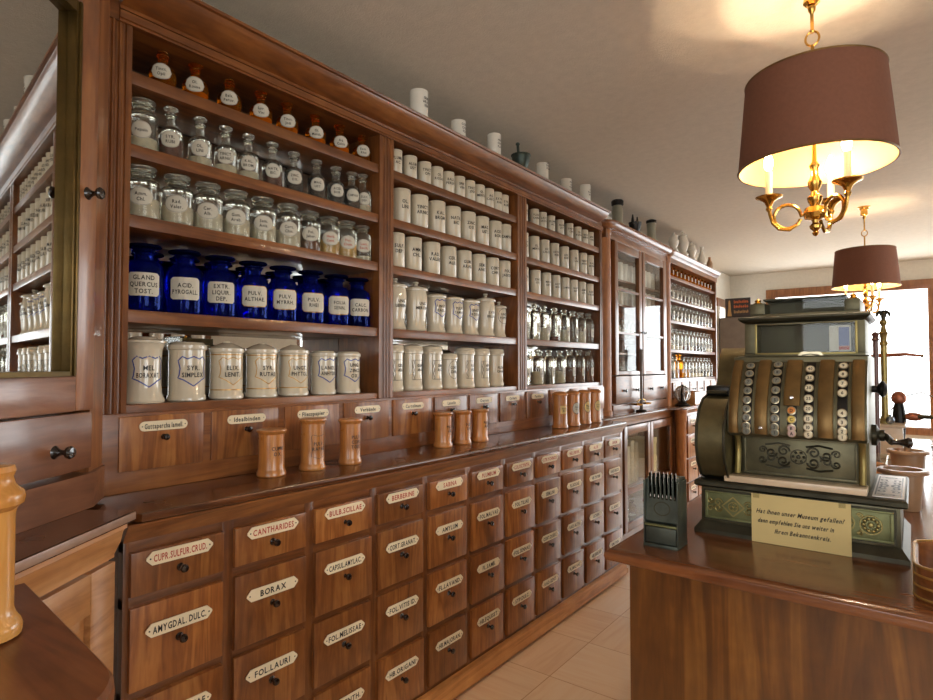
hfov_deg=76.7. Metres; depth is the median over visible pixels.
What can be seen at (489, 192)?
ceramic canister
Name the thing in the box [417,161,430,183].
ceramic canister
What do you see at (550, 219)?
ceramic canister
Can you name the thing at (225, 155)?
glass bottle
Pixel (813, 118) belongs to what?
pendant lamp
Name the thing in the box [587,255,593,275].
ceramic canister
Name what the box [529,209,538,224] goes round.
ceramic canister
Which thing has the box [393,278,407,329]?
ceramic jar
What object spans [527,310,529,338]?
glass bottle
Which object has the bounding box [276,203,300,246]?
glass jar
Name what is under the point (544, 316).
glass bottle
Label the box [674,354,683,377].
bottle
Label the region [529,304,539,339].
glass bottle
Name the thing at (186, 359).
ceramic jar
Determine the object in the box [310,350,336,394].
ceramic jar
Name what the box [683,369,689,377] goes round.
glass bottle
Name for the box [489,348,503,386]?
ceramic jar
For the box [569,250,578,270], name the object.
ceramic canister
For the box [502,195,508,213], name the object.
ceramic canister
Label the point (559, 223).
ceramic canister
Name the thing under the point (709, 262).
bottle
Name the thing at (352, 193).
glass bottle
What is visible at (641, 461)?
cardboard box
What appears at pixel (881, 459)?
glass cup
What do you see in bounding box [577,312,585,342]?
glass bottle
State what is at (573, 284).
ceramic canister
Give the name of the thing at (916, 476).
pot
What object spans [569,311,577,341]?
glass bottle
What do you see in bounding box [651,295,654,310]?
ceramic canister
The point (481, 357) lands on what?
ceramic jar
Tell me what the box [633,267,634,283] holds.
ceramic canister
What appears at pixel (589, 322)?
glass bottle
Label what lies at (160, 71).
bottle
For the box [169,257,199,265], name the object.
bottle
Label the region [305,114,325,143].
bottle
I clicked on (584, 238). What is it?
ceramic canister
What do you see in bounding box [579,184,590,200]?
ceramic canister
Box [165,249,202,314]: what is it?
bottle
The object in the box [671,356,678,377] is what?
glass bottle
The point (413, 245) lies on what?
ceramic canister
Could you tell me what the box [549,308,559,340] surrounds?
glass bottle
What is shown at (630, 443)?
ledger
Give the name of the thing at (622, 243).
cabinet
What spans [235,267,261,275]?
bottle
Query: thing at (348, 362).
ceramic jar
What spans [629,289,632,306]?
ceramic canister
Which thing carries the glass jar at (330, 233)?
on the shelving unit at (167, 443)
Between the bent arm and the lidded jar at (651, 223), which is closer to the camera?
the bent arm
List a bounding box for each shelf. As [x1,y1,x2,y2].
[611,352,659,355]
[618,279,659,293]
[618,304,659,314]
[619,334,659,338]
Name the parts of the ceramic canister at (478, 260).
lid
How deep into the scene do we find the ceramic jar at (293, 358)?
2.31 m
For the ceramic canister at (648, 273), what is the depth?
5.63 m
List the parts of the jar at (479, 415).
lid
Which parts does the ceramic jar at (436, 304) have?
lid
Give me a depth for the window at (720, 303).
8.50 m
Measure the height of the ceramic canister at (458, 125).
0.094 m
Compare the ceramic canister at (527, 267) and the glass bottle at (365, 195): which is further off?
the ceramic canister at (527, 267)
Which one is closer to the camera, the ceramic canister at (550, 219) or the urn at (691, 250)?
the ceramic canister at (550, 219)
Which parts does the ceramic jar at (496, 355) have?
lid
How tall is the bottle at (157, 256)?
0.221 m
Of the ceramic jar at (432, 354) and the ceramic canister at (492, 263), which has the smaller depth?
the ceramic jar at (432, 354)
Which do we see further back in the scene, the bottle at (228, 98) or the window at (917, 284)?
the window at (917, 284)
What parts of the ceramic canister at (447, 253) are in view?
lid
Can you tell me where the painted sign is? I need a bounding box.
[725,297,750,317]
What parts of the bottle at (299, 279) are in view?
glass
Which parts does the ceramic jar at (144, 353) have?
lid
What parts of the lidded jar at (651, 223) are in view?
lid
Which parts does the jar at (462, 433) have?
lid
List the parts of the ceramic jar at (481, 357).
lid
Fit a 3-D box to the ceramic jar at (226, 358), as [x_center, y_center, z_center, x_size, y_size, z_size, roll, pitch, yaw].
[-0.865,0.073,2.124,0.122,0.205,0.122,-1,-2,37]
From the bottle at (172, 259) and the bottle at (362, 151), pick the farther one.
the bottle at (362, 151)
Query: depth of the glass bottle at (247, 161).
2.17 m
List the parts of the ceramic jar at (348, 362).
lid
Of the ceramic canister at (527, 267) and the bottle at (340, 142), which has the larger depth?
the ceramic canister at (527, 267)
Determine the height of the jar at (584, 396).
0.228 m
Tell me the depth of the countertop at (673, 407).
5.60 m
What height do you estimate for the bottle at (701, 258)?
0.200 m
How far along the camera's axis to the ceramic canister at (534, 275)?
3.82 m
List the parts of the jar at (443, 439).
lid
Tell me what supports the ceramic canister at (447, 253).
on the shelving unit at (167, 443)
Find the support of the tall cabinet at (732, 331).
on the floor
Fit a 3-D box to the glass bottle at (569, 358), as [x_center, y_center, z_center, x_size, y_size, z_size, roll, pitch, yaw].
[0.739,0.114,4.230,0.085,0.245,0.084,-1,-2,37]
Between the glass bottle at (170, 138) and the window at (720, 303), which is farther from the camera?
the window at (720, 303)
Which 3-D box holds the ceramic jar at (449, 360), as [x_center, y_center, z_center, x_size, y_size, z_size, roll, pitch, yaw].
[-0.096,0.110,3.139,0.101,0.190,0.101,-1,-2,37]
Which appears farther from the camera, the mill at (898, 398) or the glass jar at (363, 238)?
the mill at (898, 398)
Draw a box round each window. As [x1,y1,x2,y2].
[716,297,724,373]
[766,278,932,435]
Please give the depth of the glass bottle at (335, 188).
2.51 m
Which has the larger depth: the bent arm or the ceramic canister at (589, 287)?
the ceramic canister at (589, 287)
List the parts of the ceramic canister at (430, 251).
lid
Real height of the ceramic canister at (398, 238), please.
0.166 m
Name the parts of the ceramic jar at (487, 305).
lid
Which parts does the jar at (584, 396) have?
lid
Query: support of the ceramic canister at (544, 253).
on the shelving unit at (167, 443)
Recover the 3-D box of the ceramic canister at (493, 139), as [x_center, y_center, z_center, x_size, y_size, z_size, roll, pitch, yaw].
[0.154,-1.141,3.304,0.080,0.128,0.080,-1,-2,37]
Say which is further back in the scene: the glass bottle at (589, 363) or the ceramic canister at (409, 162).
the glass bottle at (589, 363)
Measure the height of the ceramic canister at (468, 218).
0.168 m
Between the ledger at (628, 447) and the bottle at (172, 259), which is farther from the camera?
the ledger at (628, 447)
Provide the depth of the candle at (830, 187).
2.24 m
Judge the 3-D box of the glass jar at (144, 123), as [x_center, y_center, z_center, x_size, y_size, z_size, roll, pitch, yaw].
[-1.042,-0.720,1.899,0.089,0.172,0.087,-1,-2,37]
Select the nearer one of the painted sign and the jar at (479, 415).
the jar at (479, 415)
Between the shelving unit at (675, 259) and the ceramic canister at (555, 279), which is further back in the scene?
the shelving unit at (675, 259)
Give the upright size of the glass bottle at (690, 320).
0.178 m
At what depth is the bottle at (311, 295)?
2.38 m
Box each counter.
[15,510,135,674]
[604,439,932,699]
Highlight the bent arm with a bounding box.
[891,392,932,447]
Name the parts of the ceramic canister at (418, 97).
lid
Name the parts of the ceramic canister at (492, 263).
lid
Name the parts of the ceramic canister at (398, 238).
lid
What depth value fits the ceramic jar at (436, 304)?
3.02 m
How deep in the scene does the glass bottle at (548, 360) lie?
3.96 m
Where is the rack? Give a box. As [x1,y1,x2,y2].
[643,471,687,550]
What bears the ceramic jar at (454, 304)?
on the shelving unit at (167, 443)
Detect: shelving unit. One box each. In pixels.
[102,0,610,496]
[666,250,720,405]
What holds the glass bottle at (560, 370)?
on the shelving unit at (167, 443)
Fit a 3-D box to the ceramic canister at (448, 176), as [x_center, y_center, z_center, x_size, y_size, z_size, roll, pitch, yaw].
[-0.100,-0.883,3.134,0.074,0.116,0.073,-1,-2,37]
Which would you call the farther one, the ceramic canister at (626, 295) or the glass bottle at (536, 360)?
the ceramic canister at (626, 295)
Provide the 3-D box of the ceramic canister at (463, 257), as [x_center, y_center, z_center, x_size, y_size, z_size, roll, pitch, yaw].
[-0.018,-0.461,3.246,0.096,0.166,0.096,-1,-2,37]
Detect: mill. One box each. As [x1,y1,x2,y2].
[674,384,690,405]
[891,391,932,438]
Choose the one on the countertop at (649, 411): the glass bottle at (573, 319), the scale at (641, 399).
the scale at (641, 399)
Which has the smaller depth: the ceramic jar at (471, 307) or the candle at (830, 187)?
the candle at (830, 187)
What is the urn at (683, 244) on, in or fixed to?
on the shelving unit at (675, 259)
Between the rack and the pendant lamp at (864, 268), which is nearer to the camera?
the rack
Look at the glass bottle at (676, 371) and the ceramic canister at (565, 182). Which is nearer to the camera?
the ceramic canister at (565, 182)
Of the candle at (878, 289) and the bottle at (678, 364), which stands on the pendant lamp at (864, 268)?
the candle at (878, 289)
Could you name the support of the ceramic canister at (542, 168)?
on the shelving unit at (167, 443)
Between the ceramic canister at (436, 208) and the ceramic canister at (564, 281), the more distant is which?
the ceramic canister at (564, 281)
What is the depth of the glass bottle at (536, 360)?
3.83 m
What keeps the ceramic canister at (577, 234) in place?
on the shelving unit at (167, 443)
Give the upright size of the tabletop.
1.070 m
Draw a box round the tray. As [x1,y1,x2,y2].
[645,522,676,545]
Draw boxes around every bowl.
[511,152,530,167]
[628,221,641,230]
[912,539,932,604]
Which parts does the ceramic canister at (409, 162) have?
lid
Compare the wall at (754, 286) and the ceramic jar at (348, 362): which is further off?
the wall at (754, 286)
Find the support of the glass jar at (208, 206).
on the shelving unit at (167, 443)
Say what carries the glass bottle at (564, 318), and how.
on the shelving unit at (167, 443)
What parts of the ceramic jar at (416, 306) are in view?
lid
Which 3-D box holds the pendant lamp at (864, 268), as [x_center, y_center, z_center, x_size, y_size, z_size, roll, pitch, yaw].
[3.504,-0.778,5.188,0.514,0.965,0.514,1,-2,-24]
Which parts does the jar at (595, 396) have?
lid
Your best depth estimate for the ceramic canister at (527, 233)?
3.72 m
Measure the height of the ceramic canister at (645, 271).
0.165 m
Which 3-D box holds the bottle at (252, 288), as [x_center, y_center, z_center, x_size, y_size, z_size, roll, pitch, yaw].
[-0.803,-0.224,2.218,0.115,0.221,0.114,-1,-2,37]
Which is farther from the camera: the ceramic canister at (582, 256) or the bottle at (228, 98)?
the ceramic canister at (582, 256)
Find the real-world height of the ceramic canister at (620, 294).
0.165 m
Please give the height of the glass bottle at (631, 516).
0.200 m
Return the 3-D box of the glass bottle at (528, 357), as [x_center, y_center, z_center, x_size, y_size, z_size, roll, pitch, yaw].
[0.365,0.106,3.736,0.081,0.232,0.080,-1,-2,37]
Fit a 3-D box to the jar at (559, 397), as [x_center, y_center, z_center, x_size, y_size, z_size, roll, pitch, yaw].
[0.584,0.371,3.687,0.101,0.228,0.101,-1,-2,37]
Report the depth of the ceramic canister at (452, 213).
3.13 m
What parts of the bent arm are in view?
arm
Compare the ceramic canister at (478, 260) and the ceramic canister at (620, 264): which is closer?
the ceramic canister at (478, 260)
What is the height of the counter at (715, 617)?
0.950 m
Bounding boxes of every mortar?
[511,142,530,167]
[628,214,641,230]
[886,447,929,468]
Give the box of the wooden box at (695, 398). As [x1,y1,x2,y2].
[685,391,704,404]
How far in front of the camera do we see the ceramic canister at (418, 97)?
2.76 m
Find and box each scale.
[630,349,651,411]
[871,309,923,458]
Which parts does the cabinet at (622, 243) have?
mirror panel, door, drawer, cornice, door, drawer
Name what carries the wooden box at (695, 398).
on the countertop at (673, 407)
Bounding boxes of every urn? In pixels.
[668,232,678,250]
[678,232,688,255]
[687,242,696,259]
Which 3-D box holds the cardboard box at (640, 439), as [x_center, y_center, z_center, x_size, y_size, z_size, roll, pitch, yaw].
[1.612,0.891,5.429,0.196,0.170,0.246,-1,-2,37]
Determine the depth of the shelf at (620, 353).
5.50 m
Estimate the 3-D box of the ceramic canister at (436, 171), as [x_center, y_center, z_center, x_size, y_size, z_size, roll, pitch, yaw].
[-0.157,-0.885,3.058,0.074,0.116,0.073,-1,-2,37]
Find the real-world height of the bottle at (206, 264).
0.221 m
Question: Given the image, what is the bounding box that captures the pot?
[876,465,929,511]
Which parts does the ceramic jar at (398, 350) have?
lid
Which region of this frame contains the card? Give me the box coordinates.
[751,493,851,556]
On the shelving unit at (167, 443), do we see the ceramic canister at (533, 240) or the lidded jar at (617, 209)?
the ceramic canister at (533, 240)
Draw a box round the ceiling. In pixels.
[202,0,932,275]
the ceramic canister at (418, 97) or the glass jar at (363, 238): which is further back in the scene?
the ceramic canister at (418, 97)
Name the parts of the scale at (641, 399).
post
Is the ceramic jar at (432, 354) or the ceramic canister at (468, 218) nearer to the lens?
the ceramic jar at (432, 354)
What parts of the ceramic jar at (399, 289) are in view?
lid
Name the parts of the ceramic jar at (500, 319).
lid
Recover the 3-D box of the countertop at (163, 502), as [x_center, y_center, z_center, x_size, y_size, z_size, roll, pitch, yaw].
[-0.165,0.476,2.915,0.603,0.024,3.440,-1,-2,37]
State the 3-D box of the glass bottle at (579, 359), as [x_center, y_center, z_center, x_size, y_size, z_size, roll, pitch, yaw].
[0.830,0.117,4.349,0.085,0.245,0.084,-1,-2,37]
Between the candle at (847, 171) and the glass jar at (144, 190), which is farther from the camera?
the candle at (847, 171)
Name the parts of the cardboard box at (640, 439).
lid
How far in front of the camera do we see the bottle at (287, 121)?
2.31 m
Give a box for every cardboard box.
[627,436,656,457]
[629,489,642,513]
[638,456,656,477]
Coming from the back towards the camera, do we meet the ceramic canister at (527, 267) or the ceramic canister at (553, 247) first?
the ceramic canister at (553, 247)
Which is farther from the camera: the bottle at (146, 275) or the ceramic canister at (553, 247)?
the ceramic canister at (553, 247)
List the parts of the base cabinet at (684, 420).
drawer, drawer, drawer, drawer, drawer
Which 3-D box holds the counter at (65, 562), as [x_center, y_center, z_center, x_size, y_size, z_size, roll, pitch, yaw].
[-1.019,0.945,1.249,0.340,1.083,0.504,0,-2,0]
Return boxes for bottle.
[128,242,163,311]
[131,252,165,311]
[149,50,175,86]
[158,106,182,157]
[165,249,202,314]
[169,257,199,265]
[182,62,207,99]
[188,116,211,165]
[202,255,236,316]
[203,262,231,269]
[214,125,236,173]
[217,79,240,111]
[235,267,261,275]
[237,133,258,179]
[237,260,268,319]
[249,90,271,123]
[262,142,282,185]
[265,271,290,280]
[268,265,297,321]
[276,102,297,133]
[284,151,302,191]
[292,275,303,285]
[297,270,324,323]
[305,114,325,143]
[307,159,325,198]
[324,274,349,325]
[327,166,344,203]
[330,124,348,152]
[344,172,359,208]
[346,278,369,326]
[353,135,370,160]
[358,174,370,211]
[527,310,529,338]
[527,350,530,384]
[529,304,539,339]
[531,349,542,384]
[540,306,549,339]
[543,350,554,383]
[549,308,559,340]
[554,350,565,383]
[560,309,569,341]
[564,349,575,382]
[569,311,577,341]
[574,349,584,382]
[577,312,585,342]
[584,350,593,381]
[585,313,593,342]
[628,497,636,520]
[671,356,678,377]
[671,369,674,377]
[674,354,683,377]
[676,270,681,278]
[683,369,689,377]
[686,310,692,323]
[692,334,699,350]
[697,247,706,264]
[699,360,706,375]
[706,257,712,267]
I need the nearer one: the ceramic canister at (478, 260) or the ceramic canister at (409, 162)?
the ceramic canister at (409, 162)
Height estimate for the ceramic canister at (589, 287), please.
0.160 m
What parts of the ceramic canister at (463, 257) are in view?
lid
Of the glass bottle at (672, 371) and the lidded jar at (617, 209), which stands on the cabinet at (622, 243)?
the lidded jar at (617, 209)
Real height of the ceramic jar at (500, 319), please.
0.215 m
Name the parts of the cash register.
relief panel, till drawer, ornament panel, cornice, crown, relief panel, knob, filigree plate, crank handle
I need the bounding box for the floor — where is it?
[453,565,630,699]
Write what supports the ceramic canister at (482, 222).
on the shelving unit at (167, 443)
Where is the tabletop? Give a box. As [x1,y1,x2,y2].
[0,583,114,699]
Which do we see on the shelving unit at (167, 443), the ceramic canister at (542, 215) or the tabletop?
the ceramic canister at (542, 215)
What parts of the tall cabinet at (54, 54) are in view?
mirror frame, drawer, knob, knob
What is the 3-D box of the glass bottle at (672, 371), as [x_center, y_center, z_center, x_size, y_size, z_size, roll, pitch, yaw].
[2.084,0.175,6.017,0.086,0.225,0.084,-1,-2,37]
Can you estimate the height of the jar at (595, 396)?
0.228 m
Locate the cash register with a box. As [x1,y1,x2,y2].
[694,293,913,565]
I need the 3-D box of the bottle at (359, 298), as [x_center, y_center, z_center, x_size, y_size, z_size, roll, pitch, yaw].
[-0.488,-0.212,2.634,0.115,0.221,0.114,-1,-2,37]
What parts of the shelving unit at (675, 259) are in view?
drawer, mirror panel, rail, shelf, shelf, shelf, shelf, drawer, shelf, cornice, drawer, drawer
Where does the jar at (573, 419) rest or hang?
on the countertop at (163, 502)
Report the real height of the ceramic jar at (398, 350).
0.224 m
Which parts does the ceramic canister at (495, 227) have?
lid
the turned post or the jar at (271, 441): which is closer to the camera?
the jar at (271, 441)
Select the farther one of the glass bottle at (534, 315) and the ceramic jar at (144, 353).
the glass bottle at (534, 315)
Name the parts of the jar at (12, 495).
lid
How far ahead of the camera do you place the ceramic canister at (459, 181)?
3.18 m
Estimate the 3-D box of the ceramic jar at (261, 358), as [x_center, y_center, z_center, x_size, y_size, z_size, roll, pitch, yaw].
[-0.778,0.076,2.238,0.122,0.205,0.122,-1,-2,37]
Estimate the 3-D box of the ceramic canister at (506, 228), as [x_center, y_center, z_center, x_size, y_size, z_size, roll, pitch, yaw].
[0.222,-0.670,3.571,0.100,0.168,0.100,-1,-2,37]
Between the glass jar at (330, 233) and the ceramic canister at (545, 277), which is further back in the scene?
the ceramic canister at (545, 277)
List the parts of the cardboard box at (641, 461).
lid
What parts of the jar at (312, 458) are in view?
lid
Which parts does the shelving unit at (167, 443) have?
post, drawer, name plate, knob, mirror panel, drawer, name plate, knob, shelf, shelf, shelf, shelf, shelf, drawer, name plate, panel, rail, cornice, drawer, post, name plate, drawer, name plate, mirror panel, drawer, name plate, shelf, shelf, shelf, shelf, shelf, drawer, name plate, post, drawer, name plate, drawer, name plate, mirror panel, drawer, shelf, shelf, shelf, shelf, shelf, drawer, post, drawer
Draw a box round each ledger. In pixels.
[627,440,634,483]
[627,446,630,484]
[634,441,638,481]
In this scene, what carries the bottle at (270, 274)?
on the shelving unit at (167, 443)
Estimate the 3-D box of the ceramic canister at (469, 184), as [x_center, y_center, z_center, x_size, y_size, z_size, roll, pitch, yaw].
[0.012,-0.879,3.282,0.074,0.116,0.073,-1,-2,37]
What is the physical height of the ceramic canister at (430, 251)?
0.166 m
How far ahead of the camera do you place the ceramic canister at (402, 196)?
2.81 m
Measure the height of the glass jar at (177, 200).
0.176 m
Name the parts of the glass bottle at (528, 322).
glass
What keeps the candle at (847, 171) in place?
on the pendant lamp at (813, 118)
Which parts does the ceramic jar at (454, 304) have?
lid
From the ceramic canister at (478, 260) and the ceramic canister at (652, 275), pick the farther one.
the ceramic canister at (652, 275)
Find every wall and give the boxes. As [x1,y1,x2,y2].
[606,216,729,317]
[730,259,932,439]
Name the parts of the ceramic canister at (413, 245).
lid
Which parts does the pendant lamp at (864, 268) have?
rod, trim, stem, lamp shade, trim, arm, arm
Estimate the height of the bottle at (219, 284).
0.221 m
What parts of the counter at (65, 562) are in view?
cove moulding, panel, door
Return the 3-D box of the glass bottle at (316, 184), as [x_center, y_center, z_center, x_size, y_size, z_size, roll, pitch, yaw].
[-0.623,-0.703,2.453,0.075,0.168,0.074,-1,-2,37]
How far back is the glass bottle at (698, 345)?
6.70 m
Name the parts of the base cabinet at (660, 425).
door, door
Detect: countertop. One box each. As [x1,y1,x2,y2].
[86,420,626,521]
[601,408,667,420]
[660,405,698,409]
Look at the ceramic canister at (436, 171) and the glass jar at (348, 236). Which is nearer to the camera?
the glass jar at (348, 236)
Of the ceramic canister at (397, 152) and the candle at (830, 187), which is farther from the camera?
the ceramic canister at (397, 152)
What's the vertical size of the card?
0.142 m
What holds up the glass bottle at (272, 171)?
on the shelving unit at (167, 443)
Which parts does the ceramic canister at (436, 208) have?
lid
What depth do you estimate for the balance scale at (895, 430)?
3.29 m
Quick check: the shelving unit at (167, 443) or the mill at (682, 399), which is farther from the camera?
the mill at (682, 399)
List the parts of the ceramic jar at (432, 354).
lid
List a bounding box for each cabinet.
[0,0,109,533]
[109,425,627,699]
[601,219,672,415]
[611,410,674,539]
[674,407,701,501]
[719,317,744,353]
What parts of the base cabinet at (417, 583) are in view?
drawer, drawer, drawer, name plate, name plate, knob, knob, name plate, drawer, drawer, drawer, name plate, name plate, name plate, knob, knob, knob, drawer, drawer, drawer, drawer, name plate, name plate, name plate, knob, knob, knob, name plate, cove moulding, drawer, drawer, drawer, drawer, name plate, name plate, name plate, name plate, knob, knob, knob, knob, drawer, drawer, drawer, drawer, name plate, name plate, name plate, name plate, knob, knob, knob, drawer, drawer, drawer, drawer, name plate, name plate, name plate, name plate, knob, drawer, drawer, drawer, drawer, name plate, name plate, name plate, name plate, drawer, drawer, drawer, drawer, name plate, name plate, name plate, name plate, drawer, drawer, drawer, drawer, name plate, name plate, name plate, name plate, drawer, drawer, drawer, drawer, name plate, name plate, name plate, name plate, drawer, drawer, drawer, drawer, name plate, name plate, name plate, name plate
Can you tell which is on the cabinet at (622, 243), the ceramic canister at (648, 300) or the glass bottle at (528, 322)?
the ceramic canister at (648, 300)
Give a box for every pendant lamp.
[737,0,901,235]
[831,205,901,313]
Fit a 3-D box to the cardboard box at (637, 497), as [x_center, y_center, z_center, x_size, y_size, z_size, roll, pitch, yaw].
[1.636,1.376,5.447,0.196,0.220,0.246,-1,-2,37]
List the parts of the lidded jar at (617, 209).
lid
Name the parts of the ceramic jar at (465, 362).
lid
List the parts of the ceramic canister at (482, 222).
lid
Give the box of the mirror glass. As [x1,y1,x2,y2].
[0,0,67,371]
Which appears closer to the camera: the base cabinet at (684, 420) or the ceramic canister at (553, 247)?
the ceramic canister at (553, 247)
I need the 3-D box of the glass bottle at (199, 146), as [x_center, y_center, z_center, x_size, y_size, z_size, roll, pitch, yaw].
[-0.927,-0.718,2.053,0.076,0.176,0.075,-1,-2,37]
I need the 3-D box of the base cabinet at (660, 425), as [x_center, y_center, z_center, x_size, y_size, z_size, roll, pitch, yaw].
[1.333,1.074,5.070,0.372,1.045,1.810,-1,-2,37]
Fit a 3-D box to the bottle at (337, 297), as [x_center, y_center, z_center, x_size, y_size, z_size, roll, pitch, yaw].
[-0.560,-0.214,2.538,0.115,0.221,0.114,-1,-2,37]
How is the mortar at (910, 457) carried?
on the counter at (715, 617)
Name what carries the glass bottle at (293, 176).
on the shelving unit at (167, 443)
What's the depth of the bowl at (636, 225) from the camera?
5.07 m
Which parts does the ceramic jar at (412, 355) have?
lid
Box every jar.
[0,462,26,644]
[127,336,166,403]
[130,164,159,218]
[131,97,157,150]
[160,173,193,225]
[166,341,206,401]
[193,182,222,231]
[208,342,244,399]
[223,189,249,236]
[244,343,277,397]
[250,196,275,241]
[256,427,286,477]
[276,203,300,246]
[278,344,308,395]
[299,417,326,470]
[300,210,320,250]
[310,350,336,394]
[320,216,339,254]
[336,351,360,393]
[337,220,356,257]
[338,418,361,464]
[354,225,370,260]
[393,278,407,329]
[393,344,403,391]
[403,345,423,390]
[405,282,427,330]
[422,345,442,389]
[426,293,446,332]
[433,411,452,447]
[442,353,457,388]
[444,296,463,333]
[453,410,471,444]
[454,347,474,387]
[461,299,479,334]
[471,408,488,441]
[474,348,489,386]
[476,294,495,335]
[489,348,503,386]
[494,302,506,336]
[552,391,567,428]
[566,390,579,425]
[578,390,591,423]
[589,389,601,422]
[611,199,623,222]
[646,219,656,239]
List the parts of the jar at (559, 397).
lid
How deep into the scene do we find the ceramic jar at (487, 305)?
3.38 m
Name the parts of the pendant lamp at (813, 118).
bulb, arm, rod, stem, trim, lamp shade, trim, arm, bulb, arm, bulb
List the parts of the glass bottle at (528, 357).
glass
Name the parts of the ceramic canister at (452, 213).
lid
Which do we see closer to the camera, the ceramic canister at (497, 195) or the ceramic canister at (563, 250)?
the ceramic canister at (497, 195)
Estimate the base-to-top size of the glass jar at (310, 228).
0.168 m
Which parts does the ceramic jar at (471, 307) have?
lid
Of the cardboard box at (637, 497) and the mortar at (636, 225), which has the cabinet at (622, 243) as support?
the mortar at (636, 225)
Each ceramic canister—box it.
[393,188,410,222]
[393,232,404,267]
[394,149,401,172]
[402,155,416,178]
[405,237,421,270]
[410,88,427,116]
[411,194,428,227]
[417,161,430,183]
[422,242,439,273]
[428,200,445,232]
[431,166,442,188]
[440,246,456,276]
[443,171,454,192]
[445,206,460,237]
[451,119,465,135]
[454,176,464,196]
[456,250,471,280]
[461,211,475,241]
[465,180,474,200]
[472,254,485,282]
[475,184,484,204]
[476,216,488,245]
[485,188,493,207]
[486,257,498,285]
[487,133,500,153]
[489,220,501,248]
[494,192,501,210]
[499,260,510,287]
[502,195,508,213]
[502,224,510,251]
[527,233,528,256]
[527,267,528,291]
[528,236,538,259]
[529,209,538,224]
[529,270,540,293]
[536,162,549,178]
[539,212,546,227]
[539,239,549,262]
[541,272,550,295]
[547,215,554,230]
[549,243,558,265]
[551,275,559,297]
[555,219,563,233]
[559,246,568,267]
[560,178,571,190]
[560,277,569,299]
[564,223,572,237]
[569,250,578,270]
[569,279,577,300]
[573,227,581,240]
[578,282,585,302]
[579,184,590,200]
[579,253,586,273]
[581,229,587,243]
[586,284,593,303]
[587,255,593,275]
[588,232,593,245]
[618,262,622,279]
[618,286,623,304]
[623,264,627,281]
[624,288,628,305]
[628,266,632,282]
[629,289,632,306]
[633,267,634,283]
[645,271,646,286]
[647,272,650,287]
[647,294,650,310]
[651,274,654,289]
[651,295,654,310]
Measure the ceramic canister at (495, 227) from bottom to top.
0.168 m
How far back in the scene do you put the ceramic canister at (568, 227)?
4.21 m
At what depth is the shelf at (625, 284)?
5.38 m
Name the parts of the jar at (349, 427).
lid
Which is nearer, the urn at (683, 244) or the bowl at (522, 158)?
the bowl at (522, 158)
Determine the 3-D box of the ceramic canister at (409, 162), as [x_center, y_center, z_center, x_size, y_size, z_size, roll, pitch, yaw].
[-0.279,-0.890,2.898,0.074,0.116,0.073,-1,-2,37]
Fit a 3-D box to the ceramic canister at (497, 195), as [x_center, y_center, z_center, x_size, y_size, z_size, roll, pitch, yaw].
[0.174,-0.873,3.496,0.074,0.116,0.073,-1,-2,37]
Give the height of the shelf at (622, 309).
0.016 m
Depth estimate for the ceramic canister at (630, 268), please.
5.27 m
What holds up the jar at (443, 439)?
on the countertop at (163, 502)
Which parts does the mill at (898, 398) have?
crank arm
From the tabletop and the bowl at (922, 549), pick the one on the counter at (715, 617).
the bowl at (922, 549)
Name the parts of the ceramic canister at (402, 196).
lid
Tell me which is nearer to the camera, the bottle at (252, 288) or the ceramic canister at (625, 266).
the bottle at (252, 288)
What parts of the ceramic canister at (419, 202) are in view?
lid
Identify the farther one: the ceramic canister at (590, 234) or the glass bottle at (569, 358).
the ceramic canister at (590, 234)
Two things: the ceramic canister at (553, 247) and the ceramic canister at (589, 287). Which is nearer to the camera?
the ceramic canister at (553, 247)
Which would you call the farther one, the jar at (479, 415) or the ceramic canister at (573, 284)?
the ceramic canister at (573, 284)
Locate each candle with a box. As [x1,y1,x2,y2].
[765,170,771,193]
[827,174,834,196]
[843,150,851,176]
[871,284,873,294]
[877,287,880,297]
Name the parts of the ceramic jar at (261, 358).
lid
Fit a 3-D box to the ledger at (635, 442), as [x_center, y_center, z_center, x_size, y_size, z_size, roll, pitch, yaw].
[1.408,0.969,5.153,0.165,0.340,0.078,-1,-2,37]
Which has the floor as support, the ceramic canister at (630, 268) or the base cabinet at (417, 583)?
the base cabinet at (417, 583)
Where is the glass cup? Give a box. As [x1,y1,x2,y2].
[876,453,888,473]
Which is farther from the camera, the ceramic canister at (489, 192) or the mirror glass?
the ceramic canister at (489, 192)
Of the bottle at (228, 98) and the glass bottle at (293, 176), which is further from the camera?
the glass bottle at (293, 176)
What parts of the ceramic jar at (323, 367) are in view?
lid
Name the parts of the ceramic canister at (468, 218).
lid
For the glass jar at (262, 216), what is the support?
on the shelving unit at (167, 443)
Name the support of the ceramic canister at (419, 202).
on the shelving unit at (167, 443)
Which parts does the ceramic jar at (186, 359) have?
lid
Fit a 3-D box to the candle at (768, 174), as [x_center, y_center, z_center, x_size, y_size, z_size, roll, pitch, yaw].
[1.131,-0.619,2.208,0.024,0.105,0.024,-1,-2,37]
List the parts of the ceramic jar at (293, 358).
lid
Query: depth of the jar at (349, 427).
2.29 m
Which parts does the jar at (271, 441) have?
lid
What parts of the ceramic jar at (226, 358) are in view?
lid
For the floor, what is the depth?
2.89 m
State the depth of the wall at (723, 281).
8.86 m
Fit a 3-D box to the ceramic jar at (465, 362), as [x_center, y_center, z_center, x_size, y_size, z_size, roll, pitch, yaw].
[-0.009,0.096,3.254,0.116,0.224,0.116,-1,-2,37]
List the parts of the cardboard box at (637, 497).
lid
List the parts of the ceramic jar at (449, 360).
lid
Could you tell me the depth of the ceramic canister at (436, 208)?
3.03 m
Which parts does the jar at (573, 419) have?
lid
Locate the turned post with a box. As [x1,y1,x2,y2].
[871,332,880,452]
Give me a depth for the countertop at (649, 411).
4.81 m
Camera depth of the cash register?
1.70 m

